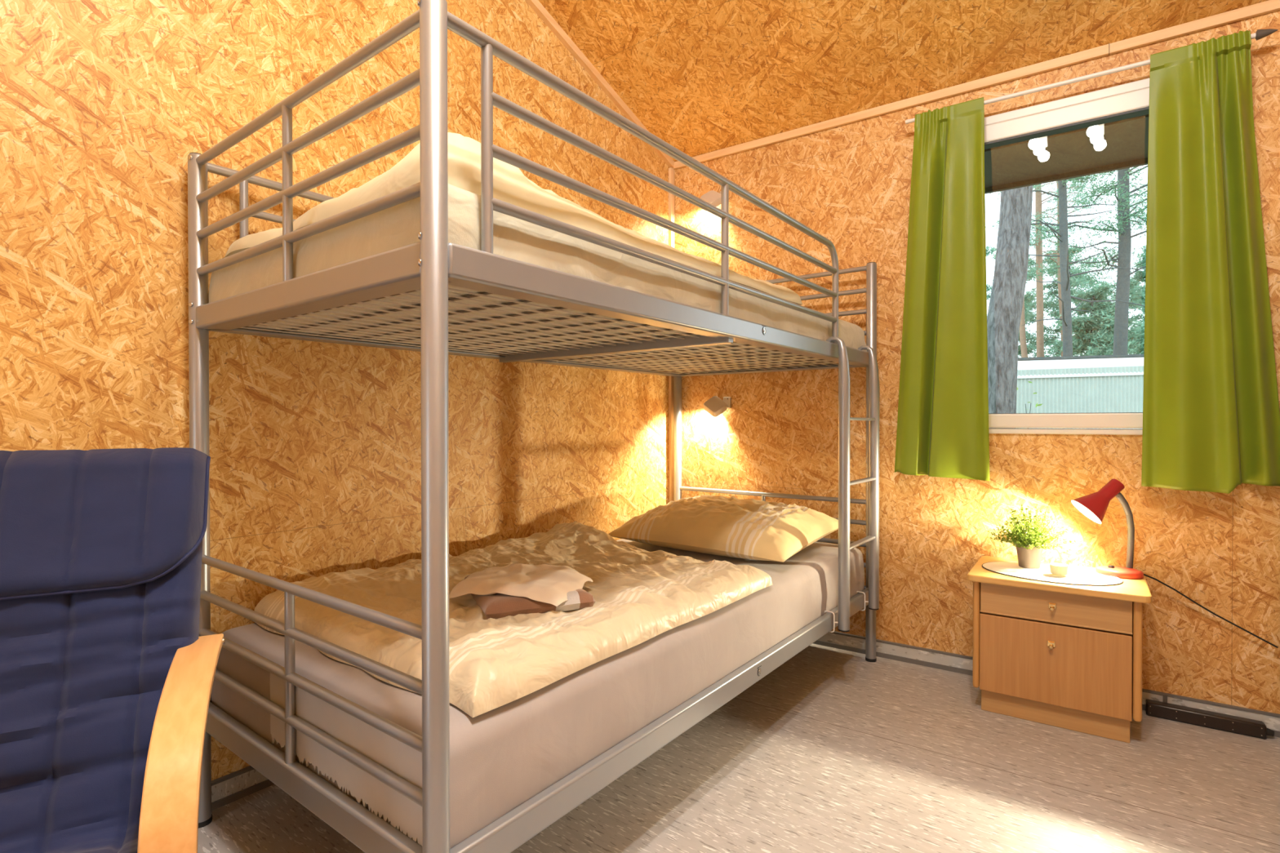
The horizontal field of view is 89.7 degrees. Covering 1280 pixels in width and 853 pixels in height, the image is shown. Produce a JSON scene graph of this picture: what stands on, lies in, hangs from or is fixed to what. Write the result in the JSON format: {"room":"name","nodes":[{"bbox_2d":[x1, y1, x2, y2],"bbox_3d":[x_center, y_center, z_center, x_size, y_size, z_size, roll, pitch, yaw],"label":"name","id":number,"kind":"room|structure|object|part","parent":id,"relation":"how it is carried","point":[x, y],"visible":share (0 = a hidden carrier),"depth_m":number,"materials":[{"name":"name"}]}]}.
{"room":"cabin bedroom","nodes":[
{"label":"cabin bedroom","id":0,"kind":"room"},
{"bbox_2d":[0,0,669,781],"bbox_3d":[-1.284,-0.678,1.463,0.100,3.402,4.960,0,1,37],"label":"wall","id":1,"kind":"structure","parent":0,"point":[315,447],"depth_m":1.73,"materials":[{"name":"brown wood"}]},
{"bbox_2d":[211,765,274,810],"bbox_3d":[-1.243,0.939,1.431,0.016,0.068,4.602,0,1,37],"label":"baseboard","id":2,"kind":"structure","parent":1,"relation":"attached to","point":[234,786],"depth_m":1.68,"materials":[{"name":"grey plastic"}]},
{"bbox_2d":[525,0,675,169],"bbox_3d":[-0.702,-1.813,2.117,0.022,1.063,2.920,0,1,37],"label":"trim","id":3,"kind":"structure","parent":1,"relation":"attached to","point":[535,5],"depth_m":2.74,"materials":[{"name":"brown wood"}]},
{"bbox_2d":[668,167,674,502],"bbox_3d":[0.160,-0.206,3.258,0.016,2.190,0.030,0,1,37],"label":"trim","id":4,"kind":"structure","parent":1,"relation":"attached to","point":[671,171],"depth_m":3.25,"materials":[{"name":"brown wood"}]},
{"bbox_2d":[197,644,1279,852],"bbox_3d":[0.208,1.020,0.417,4.016,0.080,5.125,0,1,37],"label":"floor","id":5,"kind":"structure","parent":0,"point":[833,750],"depth_m":1.73,"materials":[{"name":"beige carpet"}]},
{"bbox_2d":[0,447,225,852],"bbox_3d":[-0.993,0.515,0.925,0.648,0.944,0.798,0,0,-28],"label":"armchair","id":6,"kind":"object","parent":5,"relation":"on","point":[107,674],"visible":1,"depth_m":1.08,"materials":[{"name":"blue fabric"}]},
{"bbox_2d":[0,540,202,852],"bbox_3d":[-0.971,0.393,0.882,0.564,0.642,0.702,0,0,-28],"label":"cushion","id":7,"kind":"object","parent":6,"relation":"on","point":[101,646],"depth_m":1.06,"materials":[{"name":"blue fabric"}]},
{"bbox_3d":[-0.776,0.684,1.130,0.065,0.582,0.645,0,0,-28],"label":"arm","id":8,"kind":"part","parent":6,"relation":"part of","materials":[{"name":"brown wood"}]},
{"bbox_2d":[187,0,876,852],"bbox_3d":[-0.063,0.151,2.107,1.001,1.632,2.125,0,1,37],"label":"bunk bed","id":9,"kind":"object","parent":5,"relation":"on","point":[428,266],"visible":0.76,"depth_m":1.27,"materials":[{"name":"silver metal"}]},
{"bbox_3d":[-1.075,0.151,1.572,0.041,1.618,0.041,0,1,37],"label":"post","id":10,"kind":"part","parent":9,"relation":"part of","materials":[{"name":"silver metal"}]},
{"bbox_3d":[-0.558,-0.473,2.244,0.022,0.363,1.671,0,1,37],"label":"guard rail","id":11,"kind":"part","parent":9,"relation":"part of","materials":[{"name":"silver metal"}]},
{"bbox_3d":[-0.696,-0.549,1.276,0.924,0.020,0.020,0,1,37],"label":"rail","id":12,"kind":"part","parent":9,"relation":"part of","materials":[{"name":"silver metal"}]},
{"bbox_3d":[-0.696,-0.640,1.275,0.924,0.020,0.020,0,1,37],"label":"rail","id":13,"kind":"part","parent":9,"relation":"part of","materials":[{"name":"silver metal"}]},
{"bbox_3d":[-0.696,-0.373,1.277,0.924,0.020,0.020,0,1,37],"label":"rail","id":14,"kind":"part","parent":9,"relation":"part of","materials":[{"name":"silver metal"}]},
{"bbox_3d":[-0.696,-0.463,1.277,0.924,0.020,0.020,0,1,37],"label":"rail","id":15,"kind":"part","parent":9,"relation":"part of","materials":[{"name":"silver metal"}]},
{"bbox_3d":[-0.695,0.500,1.284,0.924,0.020,0.020,0,1,37],"label":"rail","id":16,"kind":"part","parent":9,"relation":"part of","materials":[{"name":"silver metal"}]},
{"bbox_3d":[-0.695,0.410,1.283,0.924,0.020,0.020,0,1,37],"label":"rail","id":17,"kind":"part","parent":9,"relation":"part of","materials":[{"name":"silver metal"}]},
{"bbox_3d":[-0.695,0.323,1.282,0.924,0.020,0.020,0,1,37],"label":"rail","id":18,"kind":"part","parent":9,"relation":"part of","materials":[{"name":"silver metal"}]},
{"bbox_3d":[-0.695,0.585,1.284,0.924,0.020,0.020,0,1,37],"label":"rail","id":19,"kind":"part","parent":9,"relation":"part of","materials":[{"name":"silver metal"}]},
{"bbox_3d":[-0.315,0.155,0.990,0.041,1.618,0.041,0,1,37],"label":"post","id":20,"kind":"part","parent":9,"relation":"part of","materials":[{"name":"silver metal"}]},
{"bbox_3d":[-0.444,-0.270,2.395,0.025,0.054,2.043,0,1,37],"label":"rail","id":21,"kind":"part","parent":9,"relation":"part of","materials":[{"name":"silver metal"}]},
{"bbox_2d":[210,538,864,848],"bbox_3d":[-0.069,0.596,2.100,0.933,0.219,2.031,0,1,37],"label":"mattress","id":22,"kind":"object","parent":9,"relation":"on","point":[501,757],"visible":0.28,"depth_m":1.38,"materials":[{"name":"beige fabric"}]},
{"bbox_2d":[253,521,773,717],"bbox_3d":[-0.270,0.425,1.824,0.897,0.124,1.201,0,1,37],"label":"duvet","id":23,"kind":"object","parent":22,"relation":"on","point":[639,595],"visible":0.63,"depth_m":1.53,"materials":[{"name":"beige fabric"}]},
{"bbox_2d":[464,574,595,618],"bbox_3d":[-0.291,0.415,1.636,0.266,0.047,0.341,0,0,-24],"label":"towel","id":24,"kind":"object","parent":23,"relation":"on","point":[496,606],"visible":0.38,"depth_m":1.49,"materials":[{"name":"brown fabric"}]},
{"bbox_2d":[448,563,592,606],"bbox_3d":[-0.294,0.391,1.631,0.316,0.047,0.278,0,0,12],"label":"towel","id":25,"kind":"object","parent":24,"relation":"on","point":[544,583],"visible":1,"depth_m":1.56,"materials":[{"name":"beige fabric"}]},
{"bbox_2d":[608,494,838,562],"bbox_3d":[0.343,0.387,2.579,0.790,0.185,0.567,0,1,39],"label":"pillow","id":26,"kind":"object","parent":22,"relation":"on","point":[753,529],"visible":1,"depth_m":2.40,"materials":[{"name":"beige fabric"}]},
{"bbox_2d":[208,183,866,372],"bbox_3d":[-0.064,-0.338,2.105,0.939,0.163,2.065,0,1,37],"label":"mattress","id":27,"kind":"object","parent":9,"relation":"on","point":[397,226],"visible":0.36,"depth_m":1.39,"materials":[{"name":"beige fabric"}]},
{"bbox_2d":[223,132,802,305],"bbox_3d":[-0.221,-0.486,1.920,0.896,0.134,1.566,0,1,37],"label":"duvet","id":28,"kind":"object","parent":27,"relation":"on","point":[510,185],"visible":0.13,"depth_m":1.28,"materials":[{"name":"beige fabric"}]},
{"bbox_3d":[0.202,-0.469,1.662,0.022,0.363,1.671,0,1,37],"label":"guard rail","id":29,"kind":"part","parent":9,"relation":"part of","materials":[{"name":"silver metal"}]},
{"bbox_3d":[0.317,-0.266,1.813,0.025,0.054,2.043,0,1,37],"label":"rail","id":30,"kind":"part","parent":9,"relation":"part of","materials":[{"name":"silver metal"}]},
{"bbox_3d":[0.318,0.695,1.820,0.025,0.058,2.043,0,1,37],"label":"rail","id":31,"kind":"part","parent":9,"relation":"part of","materials":[{"name":"silver metal"}]},
{"bbox_3d":[0.189,0.138,3.224,0.041,1.618,0.041,0,1,37],"label":"post","id":32,"kind":"part","parent":9,"relation":"part of","materials":[{"name":"silver metal"}]},
{"bbox_3d":[0.569,0.310,2.934,0.924,0.020,0.020,0,1,37],"label":"rail","id":33,"kind":"part","parent":9,"relation":"part of","materials":[{"name":"silver metal"}]},
{"bbox_3d":[0.568,-0.653,2.927,0.924,0.020,0.020,0,1,37],"label":"rail","id":34,"kind":"part","parent":9,"relation":"part of","materials":[{"name":"silver metal"}]},
{"bbox_3d":[0.568,-0.562,2.928,0.924,0.020,0.020,0,1,37],"label":"rail","id":35,"kind":"part","parent":9,"relation":"part of","materials":[{"name":"silver metal"}]},
{"bbox_3d":[0.569,0.487,2.936,0.924,0.020,0.020,0,1,37],"label":"rail","id":36,"kind":"part","parent":9,"relation":"part of","materials":[{"name":"silver metal"}]},
{"bbox_3d":[0.568,-0.476,2.929,0.924,0.020,0.020,0,1,37],"label":"rail","id":37,"kind":"part","parent":9,"relation":"part of","materials":[{"name":"silver metal"}]},
{"bbox_3d":[0.569,0.396,2.935,0.924,0.020,0.020,0,1,37],"label":"rail","id":38,"kind":"part","parent":9,"relation":"part of","materials":[{"name":"silver metal"}]},
{"bbox_2d":[824,337,879,632],"bbox_3d":[0.797,0.204,2.412,0.090,1.049,0.375,0,1,37],"label":"ladder","id":39,"kind":"object","parent":9,"relation":"attached to","point":[844,482],"visible":0.84,"depth_m":2.27,"materials":[{"name":"silver metal"}]},
{"bbox_3d":[0.949,0.141,2.642,0.041,1.618,0.041,0,1,37],"label":"post","id":40,"kind":"part","parent":9,"relation":"part of","materials":[{"name":"silver metal"}]},
{"bbox_2d":[967,555,1151,743],"bbox_3d":[1.407,0.731,2.182,0.491,0.468,0.380,0,1,35],"label":"nightstand","id":41,"kind":"object","parent":5,"relation":"on","point":[1062,655],"visible":0.94,"depth_m":2.04,"materials":[{"name":"brown wood"}]},
{"bbox_3d":[1.228,0.702,2.309,0.020,0.366,0.326,0,1,35],"label":"panel","id":42,"kind":"part","parent":41,"relation":"part of","materials":[{"name":"brown wood"}]},
{"bbox_3d":[1.312,0.693,2.054,0.021,0.018,0.004,0,1,35],"label":"knob","id":43,"kind":"part","parent":41,"relation":"part of","materials":[{"name":"gold metal"}]},
{"bbox_3d":[1.314,0.572,2.052,0.021,0.018,0.004,0,1,35],"label":"knob","id":44,"kind":"part","parent":41,"relation":"part of","materials":[{"name":"gold metal"}]},
{"bbox_2d":[982,561,1123,586],"bbox_3d":[1.386,0.496,2.182,0.405,0.004,0.297,0,1,38],"label":"placemat","id":45,"kind":"object","parent":41,"relation":"on","point":[1077,576],"visible":0.87,"depth_m":2.14,"materials":[{"name":"white fabric"}]},
{"bbox_2d":[986,504,1078,568],"bbox_3d":[1.373,0.384,2.275,0.249,0.218,0.278,0,0,-21],"label":"potted plant","id":46,"kind":"object","parent":45,"relation":"on","point":[1030,544],"visible":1,"depth_m":2.23,"materials":[{"name":"green plant"}]},
{"bbox_3d":[1.368,0.452,2.261,0.086,0.083,0.086,0,1,37],"label":"pot","id":47,"kind":"part","parent":46,"relation":"part of","materials":[{"name":"white ceramic"}]},
{"bbox_2d":[1048,561,1069,575],"bbox_3d":[1.389,0.468,2.134,0.056,0.052,0.056,0,1,37],"label":"candle","id":48,"kind":"object","parent":45,"relation":"on","point":[1060,569],"visible":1,"depth_m":2.12,"materials":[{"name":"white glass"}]},
{"bbox_3d":[1.320,0.761,2.064,0.410,0.258,0.022,0,1,35],"label":"door","id":49,"kind":"part","parent":41,"relation":"part of","materials":[{"name":"brown wood"}]},
{"bbox_3d":[1.321,0.574,2.063,0.408,0.105,0.020,0,1,35],"label":"drawer","id":50,"kind":"part","parent":41,"relation":"part of","materials":[{"name":"brown wood"}]},
{"bbox_3d":[1.583,0.703,2.061,0.022,0.366,0.326,0,1,35],"label":"panel","id":51,"kind":"part","parent":41,"relation":"part of","materials":[{"name":"brown wood"}]},
{"bbox_2d":[1071,479,1278,648],"bbox_3d":[1.726,0.430,2.110,0.540,0.509,0.112,0,0,15],"label":"desk lamp","id":52,"kind":"object","parent":41,"relation":"on","point":[1094,506],"visible":1,"depth_m":2.14,"materials":[{"name":"red plastic"}]},
{"bbox_3d":[1.531,0.252,2.156,0.148,0.153,0.116,0,1,35],"label":"lamp shade","id":53,"kind":"part","parent":52,"relation":"part of","materials":[{"name":"red metal"}]},
{"bbox_3d":[1.825,0.586,2.075,0.339,0.198,0.035,0,0,25],"label":"power cord","id":54,"kind":"part","parent":52,"relation":"part of","materials":[{"name":"black rubber"}]},
{"bbox_2d":[1145,699,1274,739],"bbox_3d":[1.829,0.944,2.076,0.312,0.044,0.044,0,1,35],"label":"power strip","id":55,"kind":"object","parent":5,"relation":"on","point":[1221,722],"visible":1,"depth_m":2.06,"materials":[{"name":"black plastic"}]},
{"bbox_2d":[538,0,1267,161],"bbox_3d":[0.129,-1.836,0.437,3.970,1.134,4.920,0,1,35],"label":"ceiling","id":56,"kind":"structure","parent":0,"point":[702,77],"depth_m":2.48,"materials":[{"name":"brown wood"}]},
{"bbox_2d":[674,9,1279,714],"bbox_3d":[1.610,-0.166,2.356,3.720,2.360,0.140,0,1,35],"label":"wall","id":57,"kind":"structure","parent":0,"point":[850,184],"depth_m":2.58,"materials":[{"name":"brown wood"}]},
{"bbox_2d":[700,190,720,206],"bbox_3d":[0.348,-1.089,3.087,0.120,0.104,0.090,0,1,35],"label":"wall lamp","id":58,"kind":"object","parent":57,"relation":"attached to","point":[712,197],"visible":0.66,"depth_m":3.07,"materials":[{"name":"beige plastic"}]},
{"bbox_2d":[703,395,730,417],"bbox_3d":[0.363,-0.096,3.085,0.120,0.104,0.090,0,1,35],"label":"wall lamp","id":59,"kind":"object","parent":57,"relation":"attached to","point":[715,406],"visible":1,"depth_m":3.07,"materials":[{"name":"beige plastic"}]},
{"bbox_3d":[0.418,-0.115,3.094,0.040,0.056,0.012,0,1,35],"label":"wall plate","id":60,"kind":"part","parent":59,"relation":"part of","materials":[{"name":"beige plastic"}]},
{"bbox_2d":[673,0,1279,168],"bbox_3d":[1.540,-1.312,2.301,3.360,0.034,0.018,0,1,35],"label":"trim","id":61,"kind":"structure","parent":57,"relation":"attached to","point":[1269,6],"depth_m":2.39,"materials":[{"name":"brown wood"}]},
{"bbox_2d":[812,631,1279,737],"bbox_3d":[1.526,0.930,2.329,3.360,0.068,0.016,0,1,35],"label":"baseboard","id":62,"kind":"structure","parent":57,"relation":"attached to","point":[956,663],"depth_m":2.54,"materials":[{"name":"grey plastic"}]},
{"bbox_2d":[984,114,1148,193],"bbox_3d":[1.751,-1.139,2.657,5.200,0.090,0.477,0,1,35],"label":"eave","id":63,"kind":"object","parent":57,"relation":"attached to","point":[1120,144],"visible":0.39,"depth_m":2.65},
{"bbox_2d":[984,77,1149,435],"bbox_3d":[1.542,-0.576,2.338,0.775,1.208,0.082,0,1,35],"label":"window","id":64,"kind":"structure","parent":57,"relation":"in","point":[1129,100],"depth_m":2.30,"materials":[{"name":"white plastic"}]},
{"bbox_2d":[905,28,1278,124],"bbox_3d":[1.509,-1.199,2.278,1.068,0.036,0.090,0,1,35],"label":"curtain rod","id":65,"kind":"object","parent":57,"relation":"attached to","point":[1260,33],"visible":0.64,"depth_m":2.22,"materials":[{"name":"white metal"}]},
{"bbox_2d":[894,97,989,480],"bbox_3d":[1.159,-0.514,2.478,0.338,1.427,0.072,0,1,37],"label":"curtain","id":66,"kind":"object","parent":65,"relation":"hanging from","point":[943,418],"visible":1,"depth_m":2.44,"materials":[{"name":"green fabric"}]},
{"bbox_2d":[1141,29,1279,493],"bbox_3d":[1.817,-0.507,2.040,0.360,1.430,0.090,0,0,30],"label":"curtain","id":67,"kind":"object","parent":65,"relation":"hanging from","point":[1211,414],"visible":1,"depth_m":2.04,"materials":[{"name":"green fabric"}]},
{"label":"outside","id":68,"kind":"structure","parent":0,"visible":0},
{"bbox_3d":[14.226,0.804,21.575,50.000,1.125,45.000,0,1,37],"label":"ground","id":69,"kind":"structure","parent":68,"visible":0},
{"bbox_2d":[986,243,996,301],"bbox_3d":[11.203,-3.438,23.697,4.062,8.871,4.576,0,0,3],"label":"pine tree","id":70,"kind":"object","parent":69,"relation":"on","point":[991,251],"visible":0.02,"depth_m":23.09,"materials":[{"name":"plant"}]},
{"bbox_2d":[986,185,1032,428],"bbox_3d":[3.784,-2.620,6.053,1.264,7.842,1.512,0,1,-39],"label":"pine tree","id":71,"kind":"object","parent":69,"relation":"on","point":[1011,268],"visible":0.36,"depth_m":5.90,"materials":[{"name":"grey plant"}]},
{"bbox_2d":[991,182,1053,357],"bbox_3d":[11.233,-3.393,19.242,1.912,8.858,2.164,0,1,44],"label":"pine tree","id":72,"kind":"object","parent":69,"relation":"on","point":[1022,328],"visible":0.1,"depth_m":19.20,"materials":[{"name":"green plant"}]},
{"bbox_2d":[986,240,1061,357],"bbox_3d":[14.158,-3.058,24.251,3.885,8.098,4.621,0,1,-43],"label":"pine tree","id":73,"kind":"object","parent":69,"relation":"on","point":[1032,316],"visible":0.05,"depth_m":23.99,"materials":[{"name":"plant"}]},
{"bbox_2d":[1016,381,1042,428],"bbox_3d":[5.178,0.324,8.699,0.716,1.885,0.658,0,0,26],"label":"shrub","id":74,"kind":"object","parent":69,"relation":"on","point":[1037,405],"visible":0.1,"depth_m":8.64,"materials":[{"name":"plant"}]},
{"bbox_2d":[1017,289,1046,357],"bbox_3d":[12.118,-1.754,21.724,3.092,5.533,3.351,0,0,10],"label":"pine tree","id":75,"kind":"object","parent":69,"relation":"on","point":[1028,295],"visible":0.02,"depth_m":20.93,"materials":[{"name":"plant"}]},
{"bbox_2d":[985,176,1099,356],"bbox_3d":[12.378,-5.687,19.907,3.001,13.426,2.740,0,1,37],"label":"pine tree","id":76,"kind":"object","parent":69,"relation":"on","point":[1039,286],"visible":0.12,"depth_m":19.92,"materials":[{"name":"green plant"}]},
{"bbox_2d":[990,172,1146,356],"bbox_3d":[9.385,-4.348,13.961,3.656,11.042,2.942,0,0,-30],"label":"pine tree","id":77,"kind":"object","parent":69,"relation":"on","point":[1066,296],"visible":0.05,"depth_m":13.92,"materials":[{"name":"plant"}]},
{"bbox_2d":[1017,241,1129,357],"bbox_3d":[16.178,-2.918,24.664,4.553,7.812,5.329,0,1,37],"label":"pine tree","id":78,"kind":"object","parent":69,"relation":"on","point":[1073,283],"visible":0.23,"depth_m":24.10,"materials":[{"name":"plant"}]},
{"bbox_2d":[1016,354,1143,429],"bbox_3d":[7.110,0.031,10.898,7.500,2.530,1.850,0,0,0],"label":"shed","id":79,"kind":"object","parent":69,"relation":"on","point":[1095,384],"visible":0.12,"depth_m":10.00,"materials":[{"name":"metal"}]},
{"bbox_2d":[1028,174,1135,356],"bbox_3d":[13.456,-5.646,20.204,3.485,13.341,3.026,0,1,37],"label":"pine tree","id":80,"kind":"object","parent":69,"relation":"on","point":[1081,184],"visible":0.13,"depth_m":20.22,"materials":[{"name":"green plant"}]},
{"bbox_2d":[1028,164,1147,355],"bbox_3d":[11.229,-4.470,14.525,4.798,11.282,4.270,0,1,-34],"label":"pine tree","id":81,"kind":"object","parent":69,"relation":"on","point":[1123,225],"visible":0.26,"depth_m":14.64,"materials":[{"name":"plant"}]},
{"bbox_2d":[1045,281,1142,355],"bbox_3d":[12.730,-1.537,18.165,3.322,5.153,3.374,0,0,-14],"label":"pine tree","id":82,"kind":"object","parent":69,"relation":"on","point":[1082,327],"visible":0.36,"depth_m":17.96,"materials":[{"name":"plant"}]},
{"bbox_2d":[1076,277,1144,355],"bbox_3d":[17.832,-2.297,24.300,5.122,6.571,3.613,0,0,13],"label":"pine tree","id":83,"kind":"object","parent":69,"relation":"on","point":[1139,317],"visible":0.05,"depth_m":24.06,"materials":[{"name":"plant"}]},
{"bbox_2d":[1099,245,1146,354],"bbox_3d":[12.912,-1.789,16.132,3.368,5.685,3.606,0,0,12],"label":"pine tree","id":84,"kind":"object","parent":69,"relation":"on","point":[1134,346],"visible":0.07,"depth_m":16.05,"materials":[{"name":"plant"}]}
]}

